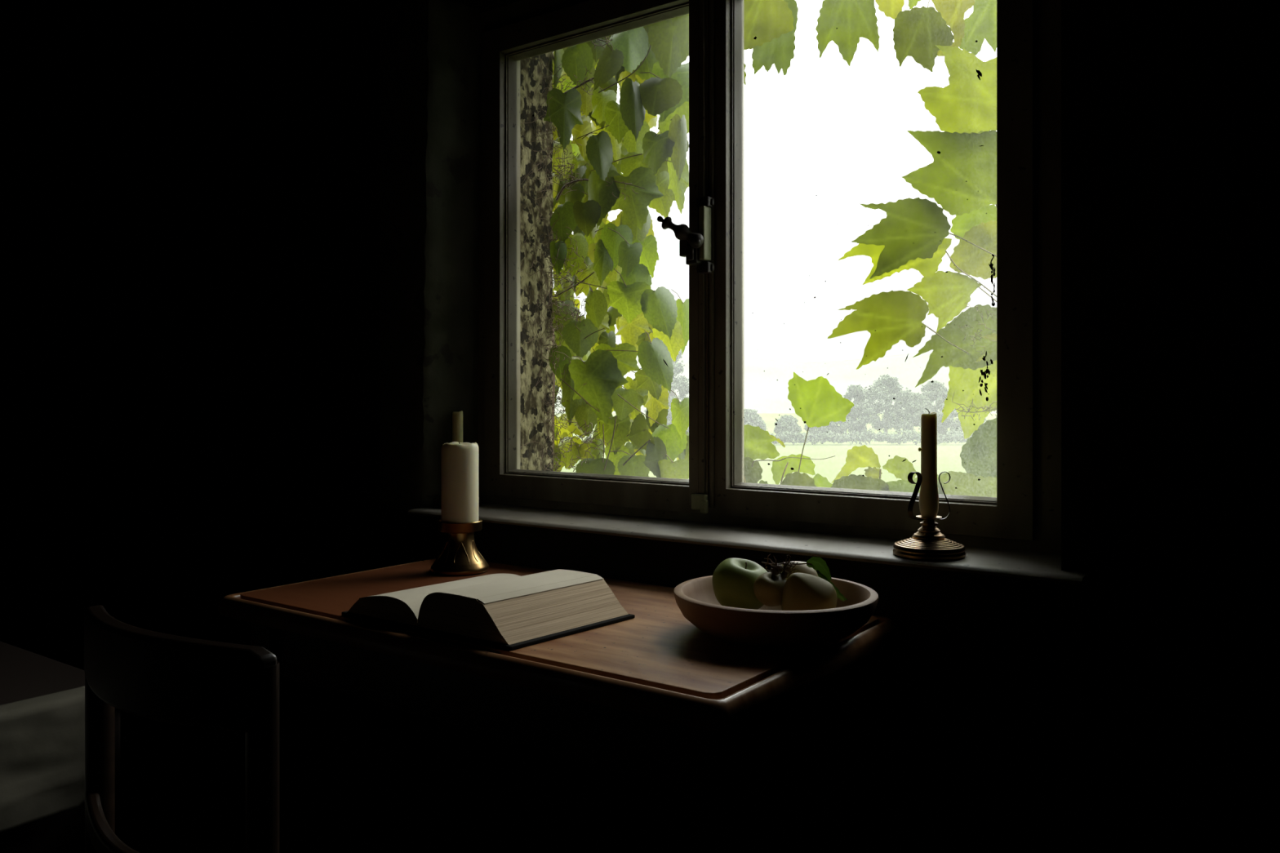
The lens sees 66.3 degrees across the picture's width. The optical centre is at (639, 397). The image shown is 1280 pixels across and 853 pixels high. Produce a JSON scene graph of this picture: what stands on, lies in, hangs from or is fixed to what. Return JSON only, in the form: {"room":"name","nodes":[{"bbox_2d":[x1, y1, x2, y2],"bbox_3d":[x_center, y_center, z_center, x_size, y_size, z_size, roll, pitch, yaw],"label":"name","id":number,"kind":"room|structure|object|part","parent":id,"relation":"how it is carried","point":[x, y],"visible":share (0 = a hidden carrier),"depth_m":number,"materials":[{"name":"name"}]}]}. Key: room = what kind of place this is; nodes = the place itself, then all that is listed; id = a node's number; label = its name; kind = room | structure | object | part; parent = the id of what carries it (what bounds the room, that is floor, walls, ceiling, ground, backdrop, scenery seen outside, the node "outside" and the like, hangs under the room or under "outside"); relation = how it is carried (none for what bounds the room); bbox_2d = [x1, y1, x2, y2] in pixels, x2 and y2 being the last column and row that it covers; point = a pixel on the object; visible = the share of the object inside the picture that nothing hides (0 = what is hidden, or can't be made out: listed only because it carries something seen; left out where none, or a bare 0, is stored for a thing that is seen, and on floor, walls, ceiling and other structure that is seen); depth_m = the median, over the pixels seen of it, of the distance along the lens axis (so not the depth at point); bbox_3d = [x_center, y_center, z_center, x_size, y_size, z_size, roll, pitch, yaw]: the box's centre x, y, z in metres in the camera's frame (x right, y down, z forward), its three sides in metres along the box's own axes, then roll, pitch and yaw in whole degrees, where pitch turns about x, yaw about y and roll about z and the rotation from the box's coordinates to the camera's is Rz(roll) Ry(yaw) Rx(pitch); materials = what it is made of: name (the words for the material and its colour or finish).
{"room":"study room","nodes":[
{"label":"study room","id":0,"kind":"room"},
{"bbox_2d":[0,0,79,668],"bbox_3d":[-3.382,-0.170,1.897,0.100,2.600,5.080,0,0,36],"label":"wall","id":1,"kind":"structure","parent":0,"point":[39,39],"depth_m":3.51,"materials":[{"name":"paint"}]},
{"bbox_2d":[120,720,459,852],"bbox_3d":[-0.917,1.180,0.100,6.000,0.100,5.080,0,0,36],"label":"floor","id":2,"kind":"structure","parent":0,"point":[175,797],"depth_m":2.67,"materials":[{"name":"black"}]},
{"bbox_2d":[0,641,119,852],"bbox_3d":[-1.428,0.814,1.400,0.582,0.632,1.120,0,0,36],"label":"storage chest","id":3,"kind":"object","parent":2,"relation":"on","point":[24,674],"visible":0.32,"depth_m":1.67,"materials":[{"name":"brown wood"}]},
{"bbox_2d":[0,685,84,833],"bbox_3d":[-1.191,0.574,1.243,0.070,0.179,0.965,0,0,36],"label":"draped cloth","id":4,"kind":"object","parent":3,"relation":"on","point":[42,737],"visible":0.8,"depth_m":1.55,"materials":[{"name":"fabric"}]},
{"bbox_3d":[-1.428,0.513,1.400,0.582,0.030,1.120,0,0,36],"label":"lid","id":5,"kind":"part","parent":3,"relation":"part of","materials":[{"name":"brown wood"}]},
{"bbox_2d":[84,604,406,852],"bbox_3d":[-0.411,0.689,1.206,0.402,0.888,0.465,0,0,36],"label":"chair","id":6,"kind":"object","parent":2,"relation":"on","point":[128,668],"visible":1,"depth_m":0.99,"materials":[{"name":"brown wood"}]},
{"bbox_3d":[-0.659,0.699,1.150,0.030,0.868,0.081,0,0,36],"label":"leg","id":7,"kind":"part","parent":6,"relation":"part of","materials":[{"name":"brown wood"}]},
{"bbox_3d":[-0.527,0.485,1.047,0.340,0.041,0.055,0,0,36],"label":"rail","id":8,"kind":"part","parent":6,"relation":"part of","materials":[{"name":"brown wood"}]},
{"bbox_3d":[-0.524,0.287,1.052,0.362,0.086,0.066,0,0,36],"label":"rail","id":9,"kind":"part","parent":6,"relation":"part of","materials":[{"name":"brown wood"}]},
{"bbox_3d":[-0.389,0.699,0.953,0.030,0.868,0.081,0,0,36],"label":"leg","id":10,"kind":"part","parent":6,"relation":"part of","materials":[{"name":"brown wood"}]},
{"bbox_3d":[-0.392,0.681,1.233,0.402,0.027,0.400,0,0,36],"label":"seat","id":11,"kind":"part","parent":6,"relation":"part of","materials":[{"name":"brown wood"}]},
{"bbox_2d":[217,558,899,852],"bbox_3d":[-0.181,0.755,1.787,1.137,0.750,0.599,0,0,36],"label":"table","id":12,"kind":"object","parent":2,"relation":"on","point":[654,696],"visible":0.74,"depth_m":1.52,"materials":[{"name":"brown wood"}]},
{"bbox_3d":[-0.709,0.775,1.897,0.060,0.710,0.060,0,0,36],"label":"leg","id":13,"kind":"part","parent":12,"relation":"part of","materials":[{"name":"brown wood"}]},
{"bbox_3d":[-0.447,0.775,2.257,0.060,0.710,0.060,0,0,36],"label":"leg","id":14,"kind":"part","parent":12,"relation":"part of","materials":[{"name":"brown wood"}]},
{"bbox_2d":[430,518,489,576],"bbox_3d":[-0.393,0.324,2.138,0.127,0.111,0.127,0,0,36],"label":"candle holder","id":15,"kind":"object","parent":12,"relation":"on","point":[460,555],"visible":0.94,"depth_m":2.10,"materials":[{"name":"gold metal"}]},
{"bbox_2d":[440,441,479,523],"bbox_3d":[-0.393,0.191,2.138,0.081,0.188,0.080,0,0,36],"label":"pillar candle","id":16,"kind":"object","parent":15,"relation":"on","point":[460,499],"visible":0.9,"depth_m":2.10,"materials":[{"name":"beige wax"}]},
{"bbox_2d":[437,518,482,533],"bbox_3d":[-0.393,0.280,2.138,0.097,0.022,0.097,0,0,36],"label":"cup","id":17,"kind":"object","parent":15,"relation":"on","point":[447,527],"depth_m":2.10,"materials":[{"name":"gold metal"}]},
{"bbox_2d":[342,568,635,650],"bbox_3d":[-0.264,0.345,1.694,0.426,0.068,0.284,0,0,36],"label":"open book","id":18,"kind":"object","parent":12,"relation":"on","point":[508,611],"visible":1,"depth_m":1.59,"materials":[{"name":"paper"}]},
{"bbox_3d":[0.085,0.775,1.318,0.060,0.710,0.060,0,0,36],"label":"leg","id":19,"kind":"part","parent":12,"relation":"part of","materials":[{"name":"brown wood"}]},
{"bbox_2d":[673,575,878,648],"bbox_3d":[0.217,0.345,1.576,0.325,0.069,0.325,0,0,36],"label":"fruit bowl","id":20,"kind":"object","parent":12,"relation":"on","point":[766,627],"visible":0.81,"depth_m":1.45,"materials":[{"name":"brown wood"}]},
{"bbox_2d":[712,557,767,609],"bbox_3d":[0.170,0.314,1.630,0.099,0.088,0.099,0,0,36],"label":"apple","id":21,"kind":"object","parent":20,"relation":"in","point":[734,579],"visible":0.77,"depth_m":1.59,"materials":[{"name":"green plant"}]},
{"bbox_2d":[753,572,786,606],"bbox_3d":[0.210,0.306,1.559,0.058,0.052,0.058,0,0,36],"label":"apple","id":22,"kind":"object","parent":20,"relation":"in","point":[768,591],"visible":0.92,"depth_m":1.54,"materials":[{"name":"food"}]},
{"bbox_2d":[779,560,817,579],"bbox_3d":[0.265,0.311,1.667,0.076,0.068,0.075,0,0,36],"label":"apple","id":23,"kind":"object","parent":20,"relation":"in","point":[804,568],"visible":0.16,"depth_m":1.64,"materials":[{"name":"food"}]},
{"bbox_2d":[782,573,837,610],"bbox_3d":[0.264,0.317,1.530,0.087,0.087,0.087,0,0,36],"label":"quince","id":24,"kind":"object","parent":20,"relation":"in","point":[802,591],"visible":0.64,"depth_m":1.50,"materials":[{"name":"yellow food"}]},
{"bbox_2d":[761,554,847,601],"bbox_3d":[0.262,0.284,1.569,0.133,0.072,0.059,0,0,6],"label":"twig","id":25,"kind":"object","parent":24,"relation":"on","point":[818,564],"visible":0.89,"depth_m":1.56,"materials":[{"name":"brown plant"}]},
{"bbox_3d":[0.239,0.275,1.572,0.082,0.053,0.058,0,0,0],"label":"dry stem","id":26,"kind":"part","parent":25,"relation":"part of","materials":[{"name":"brown plant"}]},
{"bbox_3d":[0.347,0.775,1.678,0.060,0.710,0.060,0,0,36],"label":"leg","id":27,"kind":"part","parent":12,"relation":"part of","materials":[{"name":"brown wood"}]},
{"bbox_2d":[79,0,1279,852],"bbox_3d":[0.467,-0.170,1.998,6.000,2.600,0.380,0,0,36],"label":"wall","id":28,"kind":"structure","parent":0,"point":[229,221],"depth_m":1.87,"materials":[{"name":"paint"}]},
{"bbox_2d":[379,0,480,511],"bbox_3d":[-0.547,-0.367,2.628,0.219,1.326,0.207,0,0,36],"label":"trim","id":29,"kind":"structure","parent":28,"relation":"attached to","point":[430,51],"depth_m":2.55,"materials":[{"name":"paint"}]},
{"bbox_2d":[520,51,553,471],"bbox_3d":[-0.519,-0.517,2.881,0.566,1.626,0.155,0,0,36],"label":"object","id":30,"kind":"structure","parent":28,"relation":"attached to","point":[531,69],"depth_m":2.72,"materials":[{"name":"grey stone"}]},
{"bbox_2d":[520,13,688,479],"bbox_3d":[-0.012,-0.579,2.987,0.896,1.800,0.933,0,0,33],"label":"climbing vine","id":31,"kind":"object","parent":28,"relation":"attached to","point":[618,258],"visible":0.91,"depth_m":2.61,"materials":[{"name":"green plant"}]},
{"bbox_2d":[408,502,1088,585],"bbox_3d":[0.128,0.289,2.102,1.580,0.013,0.254,0,0,36],"label":"window sill","id":32,"kind":"structure","parent":28,"relation":"attached to","point":[1037,566],"depth_m":1.94,"materials":[{"name":"paint"}]},
{"bbox_2d":[432,496,482,507],"bbox_3d":[-0.473,0.208,2.542,0.126,0.150,0.126,0,0,36],"label":"candlestick","id":33,"kind":"object","parent":32,"relation":"on","point":[437,504],"visible":0.09,"depth_m":2.51,"materials":[{"name":"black metal"}]},
{"bbox_2d":[452,410,462,442],"bbox_3d":[-0.473,0.125,2.542,0.034,0.179,0.034,0,0,-34],"label":"taper candle","id":34,"kind":"object","parent":33,"relation":"on","point":[457,416],"visible":0.41,"depth_m":2.53,"materials":[{"name":"beige wax"}]},
{"bbox_2d":[892,471,965,560],"bbox_3d":[0.517,0.208,1.754,0.126,0.150,0.126,0,0,36],"label":"candlestick","id":35,"kind":"object","parent":32,"relation":"on","point":[928,543],"visible":0.99,"depth_m":1.73,"materials":[{"name":"gold metal"}]},
{"bbox_3d":[0.493,0.176,1.748,0.031,0.086,0.008,0,0,-14],"label":"scroll handle","id":36,"kind":"part","parent":35,"relation":"part of","materials":[{"name":"metal"}]},
{"bbox_2d":[918,408,938,517],"bbox_3d":[0.517,0.117,1.754,0.034,0.195,0.034,0,0,-34],"label":"taper candle","id":37,"kind":"object","parent":35,"relation":"on","point":[928,495],"visible":1,"depth_m":1.74,"materials":[{"name":"beige wax"}]},
{"bbox_3d":[0.542,0.176,1.754,0.026,0.086,0.004,0,0,0],"label":"scroll handle","id":38,"kind":"part","parent":35,"relation":"part of","materials":[{"name":"metal"}]},
{"bbox_2d":[477,0,1061,554],"bbox_3d":[0.169,-0.378,2.171,1.565,1.324,0.176,0,0,36],"label":"window","id":39,"kind":"structure","parent":28,"relation":"in","point":[1024,514],"depth_m":2.17,"materials":[{"name":"paint"}]},
{"bbox_3d":[-0.110,-0.354,2.430,0.695,1.232,0.078,0,0,36],"label":"sash","id":40,"kind":"part","parent":39,"relation":"part of","materials":[{"name":"paint"}]},
{"bbox_3d":[0.090,-0.363,2.153,0.102,0.076,0.052,0,0,36],"label":"latch handle","id":41,"kind":"part","parent":39,"relation":"part of","materials":[{"name":"paint"}]},
{"bbox_3d":[0.122,-0.337,2.129,0.020,0.020,0.014,0,0,36],"label":"latch knob","id":42,"kind":"part","parent":39,"relation":"part of","materials":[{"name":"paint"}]},
{"bbox_3d":[0.143,-0.360,2.157,0.014,0.119,0.031,0,0,36],"label":"latch rail","id":43,"kind":"part","parent":39,"relation":"part of","materials":[{"name":"metal"}]},
{"bbox_2d":[751,455,835,466],"bbox_3d":[0.338,0.143,2.180,0.203,0.032,0.010,0,0,33],"label":"twig","id":44,"kind":"object","parent":39,"relation":"attached to","point":[834,455],"visible":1,"depth_m":2.19,"materials":[{"name":"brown plant"}]},
{"bbox_3d":[0.456,-0.354,2.018,0.697,1.232,0.078,0,0,36],"label":"sash","id":45,"kind":"part","parent":39,"relation":"part of","materials":[{"name":"paint"}]},
{"bbox_2d":[787,372,853,472],"bbox_3d":[0.404,0.098,2.219,0.149,0.312,0.063,0,0,31],"label":"shoot","id":46,"kind":"object","parent":28,"relation":"on","point":[819,402],"visible":0.97,"depth_m":2.22,"materials":[{"name":"green plant"}]},
{"bbox_2d":[743,0,996,477],"bbox_3d":[0.462,-0.476,2.260,0.822,1.357,0.312,0,0,36],"label":"climbing vine","id":47,"kind":"object","parent":28,"relation":"hanging from","point":[965,108],"visible":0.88,"depth_m":2.10,"materials":[{"name":"green plant"}]},
{"bbox_3d":[0.471,-0.476,2.272,0.829,1.357,0.231,0,0,40],"label":"vine stem","id":48,"kind":"part","parent":47,"relation":"part of","materials":[{"name":"green plant"}]},
{"bbox_2d":[743,424,996,497],"bbox_3d":[0.472,0.161,2.204,0.667,0.188,0.121,0,0,36],"label":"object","id":49,"kind":"object","parent":28,"relation":"on","point":[757,444],"visible":0.59,"depth_m":2.22,"materials":[{"name":"green plant"}]},
{"bbox_3d":[0.332,0.201,2.289,0.029,0.098,0.014,0,0,36],"label":"shoot stem","id":50,"kind":"part","parent":49,"relation":"part of","materials":[{"name":"green plant"}]},
{"label":"outside","id":51,"kind":"structure","parent":0,"visible":0},
{"bbox_2d":[554,413,996,484],"bbox_3d":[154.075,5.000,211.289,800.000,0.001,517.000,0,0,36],"label":"ground","id":52,"kind":"structure","parent":51,"point":[948,459],"depth_m":88.23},
{"bbox_2d":[644,349,688,432],"bbox_3d":[3.460,-0.629,107.929,6.330,11.258,7.177,0,0,36],"label":"tree","id":53,"kind":"object","parent":52,"relation":"on","point":[683,388],"visible":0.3,"depth_m":106.76,"materials":[{"name":"green plant"}]},
{"bbox_2d":[743,408,767,431],"bbox_3d":[11.964,3.184,108.146,4.175,3.912,4.168,0,0,36],"label":"tree","id":54,"kind":"object","parent":52,"relation":"on","point":[752,418],"visible":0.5,"depth_m":107.18,"materials":[{"name":"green plant"}]},
{"bbox_2d":[772,414,802,436],"bbox_3d":[16.599,3.471,109.978,3.529,3.058,3.357,0,0,36],"label":"tree","id":55,"kind":"object","parent":52,"relation":"on","point":[786,421],"visible":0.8,"depth_m":109.19,"materials":[{"name":"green plant"}]},
{"bbox_2d":[803,423,825,435],"bbox_3d":[21.208,3.183,115.947,3.884,3.836,3.074,0,0,36],"label":"tree","id":56,"kind":"object","parent":52,"relation":"on","point":[815,428],"visible":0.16,"depth_m":115.38,"materials":[{"name":"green plant"}]},
{"bbox_2d":[822,415,851,435],"bbox_3d":[22.404,2.425,112.086,3.343,5.150,3.798,0,0,36],"label":"tree","id":57,"kind":"object","parent":52,"relation":"on","point":[833,425],"visible":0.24,"depth_m":111.07,"materials":[{"name":"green plant"}]},
{"bbox_2d":[843,384,875,436],"bbox_3d":[26.056,1.710,117.951,4.894,6.581,4.002,0,0,36],"label":"tree","id":58,"kind":"object","parent":52,"relation":"on","point":[855,392],"visible":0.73,"depth_m":117.00,"materials":[{"name":"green plant"}]},
{"bbox_2d":[768,426,973,444],"bbox_3d":[23.911,4.148,102.583,24.591,2.003,18.813,0,0,36],"label":"hedge","id":59,"kind":"object","parent":52,"relation":"on","point":[957,436],"visible":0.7,"depth_m":102.20,"materials":[{"name":"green plant"}]},
{"bbox_2d":[860,373,912,435],"bbox_3d":[31.491,0.953,125.954,7.159,8.094,6.803,0,0,36],"label":"tree","id":60,"kind":"object","parent":52,"relation":"on","point":[889,386],"visible":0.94,"depth_m":124.85,"materials":[{"name":"green plant"}]},
{"bbox_2d":[894,391,923,431],"bbox_3d":[38.510,2.121,139.176,5.035,5.758,4.512,0,0,36],"label":"tree","id":61,"kind":"object","parent":52,"relation":"on","point":[912,408],"visible":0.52,"depth_m":137.99,"materials":[{"name":"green plant"}]},
{"bbox_2d":[913,380,954,435],"bbox_3d":[34.960,1.466,115.892,4.652,7.068,5.979,0,0,36],"label":"tree","id":62,"kind":"object","parent":52,"relation":"on","point":[938,392],"visible":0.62,"depth_m":115.10,"materials":[{"name":"green plant"}]},
{"bbox_2d":[940,398,986,433],"bbox_3d":[37.125,1.851,111.984,5.313,6.297,5.029,0,0,36],"label":"tree","id":63,"kind":"object","parent":52,"relation":"on","point":[954,424],"visible":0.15,"depth_m":111.72,"materials":[{"name":"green plant"}]},
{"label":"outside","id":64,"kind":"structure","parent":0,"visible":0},
{"bbox_2d":[554,350,996,413],"bbox_3d":[0.000,-11.146,390.000,623.169,32.892,522.524,0,0,36],"label":"hillside","id":65,"kind":"structure","parent":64,"point":[762,393],"depth_m":374.46,"materials":[{"name":"white"}]}
]}

